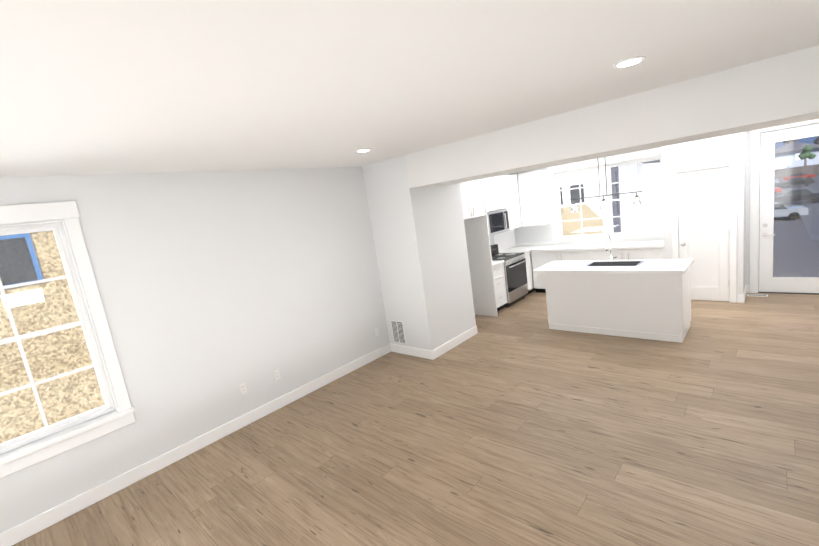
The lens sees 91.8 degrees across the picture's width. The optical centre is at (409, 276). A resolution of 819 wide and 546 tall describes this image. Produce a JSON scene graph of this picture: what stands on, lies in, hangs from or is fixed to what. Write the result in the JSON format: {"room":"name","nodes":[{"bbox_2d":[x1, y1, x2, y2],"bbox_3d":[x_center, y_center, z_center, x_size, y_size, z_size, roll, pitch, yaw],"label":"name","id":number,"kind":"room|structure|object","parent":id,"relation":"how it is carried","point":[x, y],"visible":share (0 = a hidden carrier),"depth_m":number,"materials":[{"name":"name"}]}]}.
{"room":"empty living room","nodes":[
{"label":"empty living room","id":0,"kind":"room"},
{"bbox_2d":[0,126,791,532],"bbox_3d":[0.715,0.063,3.283,5.550,2.740,10.950,1,14,43],"label":"wall","id":1,"kind":"structure","parent":0,"point":[216,288],"depth_m":4.38,"materials":[{"name":"white paint"}]},
{"bbox_2d":[0,201,135,477],"bbox_3d":[-3.043,0.468,3.084,0.195,1.990,1.140,1,14,43],"label":"window","id":2,"kind":"structure","parent":1,"relation":"in","point":[56,228],"depth_m":3.29,"materials":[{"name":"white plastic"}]},
{"bbox_2d":[0,344,391,545],"bbox_3d":[-2.383,1.765,3.740,0.016,0.130,6.350,1,14,43],"label":"baseboard","id":3,"kind":"structure","parent":1,"relation":"attached to","point":[37,523],"depth_m":3.78,"materials":[{"name":"white wood"}]},
{"bbox_2d":[239,383,246,394],"bbox_3d":[-1.821,1.224,4.346,0.008,0.116,0.072,1,14,43],"label":"electrical outlet","id":4,"kind":"object","parent":1,"relation":"attached to","point":[243,388],"visible":1,"depth_m":4.34,"materials":[{"name":"white plastic"}]},
{"bbox_2d":[273,369,280,380],"bbox_3d":[-1.548,1.143,4.641,0.008,0.116,0.072,1,14,43],"label":"electrical outlet","id":5,"kind":"object","parent":1,"relation":"attached to","point":[276,374],"visible":1,"depth_m":4.63,"materials":[{"name":"white plastic"}]},
{"bbox_2d":[374,328,378,336],"bbox_3d":[-0.479,0.806,5.797,0.008,0.116,0.072,1,14,43],"label":"electrical outlet","id":6,"kind":"object","parent":1,"relation":"attached to","point":[376,332],"visible":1,"depth_m":5.79,"materials":[{"name":"white plastic"}]},
{"bbox_2d":[390,320,405,343],"bbox_3d":[-0.166,0.808,5.820,0.260,0.350,0.011,1,14,43],"label":"air vent","id":7,"kind":"object","parent":1,"relation":"in","point":[398,331],"visible":1,"depth_m":5.81,"materials":[{"name":"white plastic"}]},
{"bbox_2d":[388,343,431,359],"bbox_3d":[0.017,1.070,5.729,0.780,0.130,0.024,1,14,43],"label":"baseboard","id":8,"kind":"structure","parent":1,"relation":"attached to","point":[407,350],"depth_m":5.70,"materials":[{"name":"white wood"}]},
{"bbox_2d":[432,326,477,359],"bbox_3d":[0.688,0.952,5.854,0.016,0.130,1.136,1,14,43],"label":"baseboard","id":9,"kind":"structure","parent":1,"relation":"attached to","point":[442,349],"depth_m":5.79,"materials":[{"name":"white wood"}]},
{"bbox_2d":[483,176,504,211],"bbox_3d":[1.482,-1.578,7.604,0.381,0.640,0.756,1,14,43],"label":"upper cabinet","id":10,"kind":"object","parent":1,"relation":"attached to","point":[494,193],"visible":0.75,"depth_m":7.51,"materials":[{"name":"white paint"}]},
{"bbox_2d":[487,209,509,235],"bbox_3d":[1.578,-1.048,7.679,0.437,0.430,0.756,1,14,43],"label":"over-the-range microwave","id":11,"kind":"object","parent":10,"relation":"attached to","point":[498,221],"visible":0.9,"depth_m":7.53,"materials":[{"name":"silver metal"}]},
{"bbox_2d":[500,174,521,229],"bbox_3d":[2.072,-1.551,8.247,0.381,1.080,0.923,1,14,43],"label":"upper cabinet","id":12,"kind":"object","parent":1,"relation":"attached to","point":[511,194],"visible":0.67,"depth_m":8.04,"materials":[{"name":"white paint"}]},
{"bbox_2d":[517,170,551,226],"bbox_3d":[2.563,-1.607,8.169,0.502,1.080,0.360,1,14,43],"label":"upper cabinet","id":13,"kind":"object","parent":1,"relation":"attached to","point":[534,196],"visible":1,"depth_m":8.05,"materials":[{"name":"white paint"}]},
{"bbox_2d":[547,148,663,241],"bbox_3d":[3.704,-1.472,7.488,2.100,1.510,0.210,1,14,43],"label":"kitchen window","id":14,"kind":"structure","parent":1,"relation":"in","point":[607,217],"depth_m":7.52,"materials":[{"name":"white plastic"}]},
{"bbox_2d":[677,166,728,300],"bbox_3d":[4.498,-0.615,6.084,0.625,2.023,0.103,1,14,43],"label":"pantry door","id":15,"kind":"structure","parent":1,"relation":"in","point":[703,206],"depth_m":6.07,"materials":[{"name":"white wood"}]},
{"bbox_2d":[669,153,737,302],"bbox_3d":[4.481,-0.689,6.066,0.830,2.195,0.025,1,14,43],"label":"door frame","id":16,"kind":"structure","parent":1,"relation":"attached to","point":[729,160],"depth_m":5.90,"materials":[{"name":"white wood"}]},
{"bbox_2d":[740,285,747,302],"bbox_3d":[5.180,0.256,6.144,0.060,0.130,0.626,1,14,43],"label":"baseboard","id":17,"kind":"structure","parent":1,"relation":"attached to","point":[742,296],"depth_m":5.94,"materials":[{"name":"white wood"}]},
{"bbox_2d":[749,119,818,292],"bbox_3d":[5.692,-1.039,5.773,1.150,2.640,0.145,1,14,43],"label":"door frame","id":18,"kind":"structure","parent":1,"relation":"attached to","point":[754,204],"depth_m":6.04,"materials":[{"name":"white wood"}]},
{"bbox_2d":[758,123,818,294],"bbox_3d":[5.713,-0.938,5.792,0.916,2.430,0.176,1,14,43],"label":"exterior door","id":19,"kind":"structure","parent":1,"relation":"in","point":[769,282],"depth_m":5.94,"materials":[{"name":"glass"},{"name":"white painted wood"},{"name":"metal"}]},
{"bbox_2d":[773,274,818,276],"bbox_3d":[6.473,0.207,6.559,2.000,0.220,1.298,1,14,43],"label":"landing","id":20,"kind":"object","parent":1,"relation":"attached to","point":[788,275],"depth_m":7.00,"materials":[{"name":"grey concrete"}]},
{"bbox_2d":[0,0,818,176],"bbox_3d":[0.513,-1.346,3.034,5.550,0.150,10.950,1,14,43],"label":"ceiling","id":21,"kind":"structure","parent":0,"point":[90,87],"depth_m":1.88,"materials":[{"name":"white paint"}]},
{"bbox_2d":[355,149,370,151],"bbox_3d":[-0.479,-1.317,4.135,0.170,0.007,0.170,1,14,43],"label":"recessed light","id":22,"kind":"object","parent":21,"relation":"in","point":[362,150],"visible":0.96,"depth_m":4.11,"materials":[{"name":"white plastic"}]},
{"bbox_2d":[568,157,642,212],"bbox_3d":[2.594,-1.437,5.349,0.940,1.050,0.124,1,14,43],"label":"pendant light","id":23,"kind":"object","parent":21,"relation":"hanging from","point":[604,204],"visible":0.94,"depth_m":5.38,"materials":[{"name":"silver metal"}]},
{"bbox_2d":[405,45,818,187],"bbox_3d":[1.867,-1.406,3.901,4.330,0.410,0.910,1,14,43],"label":"soffit","id":24,"kind":"structure","parent":21,"relation":"attached to","point":[783,89],"depth_m":3.28,"materials":[{"name":"white paint"}]},
{"bbox_2d":[613,56,645,67],"bbox_3d":[1.277,-1.247,2.309,0.170,0.007,0.170,1,14,43],"label":"recessed light","id":25,"kind":"object","parent":21,"relation":"in","point":[629,62],"visible":0.98,"depth_m":2.29,"materials":[{"name":"white plastic"}]},
{"bbox_2d":[12,290,818,545],"bbox_3d":[0.915,1.458,3.529,5.550,0.120,10.950,1,14,43],"label":"floor","id":26,"kind":"structure","parent":0,"point":[520,423],"depth_m":3.33,"materials":[{"name":"brown wood"}]},
{"bbox_2d":[460,179,497,316],"bbox_3d":[0.847,-0.403,6.692,0.712,2.440,0.866,1,14,43],"label":"tall cabinet","id":27,"kind":"object","parent":26,"relation":"on","point":[478,241],"visible":0.6,"depth_m":6.89,"materials":[{"name":"white paint"}]},
{"bbox_2d":[492,235,503,266],"bbox_3d":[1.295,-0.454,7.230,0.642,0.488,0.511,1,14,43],"label":"countertop","id":28,"kind":"structure","parent":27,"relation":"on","point":[498,239],"depth_m":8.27,"materials":[{"name":"white stone"}]},
{"bbox_2d":[493,263,506,310],"bbox_3d":[1.393,0.209,7.344,0.652,0.868,0.511,1,14,43],"label":"drawers","id":29,"kind":"object","parent":26,"relation":"on","point":[500,285],"visible":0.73,"depth_m":7.19,"materials":[{"name":"white paint"}]},
{"bbox_2d":[490,244,527,307],"bbox_3d":[1.835,-0.045,7.751,0.700,1.100,0.756,1,14,43],"label":"range oven","id":30,"kind":"object","parent":26,"relation":"on","point":[515,272],"visible":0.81,"depth_m":7.55,"materials":[{"name":"silver metal"}]},
{"bbox_2d":[525,252,534,295],"bbox_3d":[2.377,-0.119,8.408,0.652,0.868,0.923,1,14,43],"label":"base cabinet","id":31,"kind":"object","parent":26,"relation":"on","point":[530,282],"visible":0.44,"depth_m":8.05,"materials":[{"name":"white paint"}]},
{"bbox_2d":[493,229,530,253],"bbox_3d":[2.068,-0.712,8.063,0.647,0.488,0.280,1,14,43],"label":"countertop","id":32,"kind":"structure","parent":31,"relation":"on","point":[505,242],"depth_m":8.55,"materials":[{"name":"white stone"}]},
{"bbox_2d":[531,250,594,292],"bbox_3d":[3.152,-0.143,7.911,1.222,0.868,0.597,1,14,43],"label":"base cabinet","id":33,"kind":"object","parent":26,"relation":"on","point":[539,259],"depth_m":7.82,"materials":[{"name":"white paint"}]},
{"bbox_2d":[530,237,663,251],"bbox_3d":[3.214,-0.798,7.620,2.933,0.488,0.643,1,14,43],"label":"countertop","id":34,"kind":"structure","parent":33,"relation":"on","point":[653,242],"depth_m":7.40,"materials":[{"name":"white stone"}]},
{"bbox_2d":[544,267,690,342],"bbox_3d":[2.891,0.301,5.603,1.696,0.868,0.658,1,14,43],"label":"base cabinet","id":35,"kind":"object","parent":26,"relation":"on","point":[650,299],"depth_m":5.25,"materials":[{"name":"white paint"}]},
{"bbox_2d":[533,259,692,274],"bbox_3d":[2.785,-0.149,5.580,1.884,0.040,0.745,1,14,43],"label":"countertop","id":36,"kind":"structure","parent":35,"relation":"on","point":[650,266],"depth_m":5.31,"materials":[{"name":"white stone"}]},
{"bbox_2d":[605,234,617,260],"bbox_3d":[2.902,-0.421,5.720,0.111,0.408,0.222,1,14,43],"label":"island faucet","id":37,"kind":"object","parent":36,"relation":"on","point":[611,257],"visible":1,"depth_m":5.78,"materials":[{"name":"silver metal"}]},
{"bbox_2d":[583,261,643,266],"bbox_3d":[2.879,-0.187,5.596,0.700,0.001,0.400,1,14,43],"label":"sink basin","id":38,"kind":"object","parent":36,"relation":"in","point":[614,264],"visible":1,"depth_m":5.57,"materials":[{"name":"silver metal"}]},
{"bbox_2d":[595,248,663,259],"bbox_3d":[3.962,-0.128,7.167,1.202,0.868,0.597,1,14,43],"label":"base cabinet","id":39,"kind":"object","parent":26,"relation":"on","point":[643,253],"depth_m":6.81,"materials":[{"name":"white paint"}]},
{"bbox_2d":[747,294,767,296],"bbox_3d":[5.397,0.285,6.159,0.240,0.006,0.110,1,14,43],"label":"floor vent","id":40,"kind":"object","parent":26,"relation":"in","point":[760,295],"visible":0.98,"depth_m":6.16,"materials":[{"name":"white plastic"}]},
{"label":"outside","id":41,"kind":"structure","parent":0,"visible":0},
{"bbox_2d":[759,175,818,274],"bbox_3d":[157.581,-41.575,140.017,350.000,0.001,410.700,1,14,43],"label":"ground","id":42,"kind":"structure","parent":41,"point":[792,238],"depth_m":25.99,"materials":[{"name":"grey asphalt"}]},
{"bbox_2d":[559,160,661,231],"bbox_3d":[10.450,-5.255,27.517,12.550,9.050,10.700,1,14,43],"label":"building","id":43,"kind":"structure","parent":42,"relation":"on","point":[625,176],"depth_m":21.45,"materials":[{"name":"white"}]},
{"bbox_2d":[561,204,602,234],"bbox_3d":[5.943,-0.151,14.548,2.000,4.820,3.500,1,14,43],"label":"roof","id":44,"kind":"structure","parent":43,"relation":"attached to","point":[568,224],"depth_m":13.84,"materials":[{"name":"beige"}]},
{"bbox_2d":[774,187,781,194],"bbox_3d":[50.516,-12.369,57.195,4.400,1.500,1.840,0,13,38],"label":"car","id":45,"kind":"object","parent":42,"relation":"on","point":[777,188],"visible":0.02,"depth_m":55.48,"materials":[{"name":"red metal"}]},
{"bbox_2d":[759,202,807,219],"bbox_3d":[31.686,-5.710,34.766,4.400,1.500,1.840,0,13,39],"label":"car","id":46,"kind":"object","parent":42,"relation":"on","point":[798,209],"depth_m":33.52,"materials":[{"name":"grey metal"}]},
{"bbox_2d":[783,139,797,144],"bbox_3d":[106.241,-34.467,110.391,4.489,10.699,4.014,1,14,43],"label":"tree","id":47,"kind":"object","parent":42,"relation":"on","point":[788,142],"depth_m":109.05,"materials":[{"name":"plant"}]},
{"bbox_2d":[776,177,813,187],"bbox_3d":[62.656,-15.414,64.581,4.400,1.500,1.840,2,14,45],"label":"car","id":48,"kind":"object","parent":42,"relation":"on","point":[795,179],"depth_m":63.87,"materials":[{"name":"grey metal"}]},
{"bbox_2d":[774,188,818,203],"bbox_3d":[42.353,-8.783,43.505,4.400,1.500,1.840,2,14,45],"label":"car","id":49,"kind":"object","parent":42,"relation":"on","point":[808,196],"depth_m":42.78,"materials":[{"name":"grey metal"}]},
{"bbox_2d":[774,164,818,178],"bbox_3d":[82.780,-22.940,88.548,70.000,2.300,0.300,1,14,43],"label":"fence","id":50,"kind":"object","parent":42,"relation":"on","point":[778,172],"depth_m":86.68,"materials":[{"name":"grey"}]},
{"bbox_2d":[775,142,818,168],"bbox_3d":[93.037,-28.660,96.639,11.600,7.800,14.000,1,14,43],"label":"house","id":51,"kind":"structure","parent":42,"relation":"on","point":[798,161],"depth_m":91.95,"materials":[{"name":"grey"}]},
{"bbox_2d":[783,172,814,180],"bbox_3d":[75.309,-19.384,76.793,4.400,1.500,1.840,1,14,43],"label":"car","id":52,"kind":"object","parent":42,"relation":"on","point":[800,175],"depth_m":76.04,"materials":[{"name":"red metal"}]},
{"bbox_2d":[798,145,815,165],"bbox_3d":[87.933,-25.778,87.880,2.998,6.621,2.717,1,14,43],"label":"tree","id":53,"kind":"object","parent":42,"relation":"on","point":[808,148],"depth_m":87.32,"materials":[{"name":"green plant"}]},
{"bbox_2d":[760,123,818,148],"bbox_3d":[290.511,-139.300,245.761,600.000,130.000,0.001,1,14,43],"label":"sky","id":54,"kind":"structure","parent":41,"point":[807,140],"depth_m":275.99,"materials":[{"name":"blue"}]},
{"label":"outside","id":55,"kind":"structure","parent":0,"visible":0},
{"bbox_2d":[0,231,103,443],"bbox_3d":[-5.732,-0.647,5.986,0.020,13.000,15.000,1,14,43],"label":"osb sheathing","id":56,"kind":"structure","parent":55,"point":[38,315],"depth_m":6.13,"materials":[{"name":"beige wood"}]},
{"bbox_2d":[0,233,44,308],"bbox_3d":[-5.840,-0.088,5.840,0.023,1.050,0.600,1,14,43],"label":"window","id":57,"kind":"structure","parent":56,"relation":"attached to","point":[17,266],"depth_m":5.89,"materials":[{"name":"blue"}]}
]}

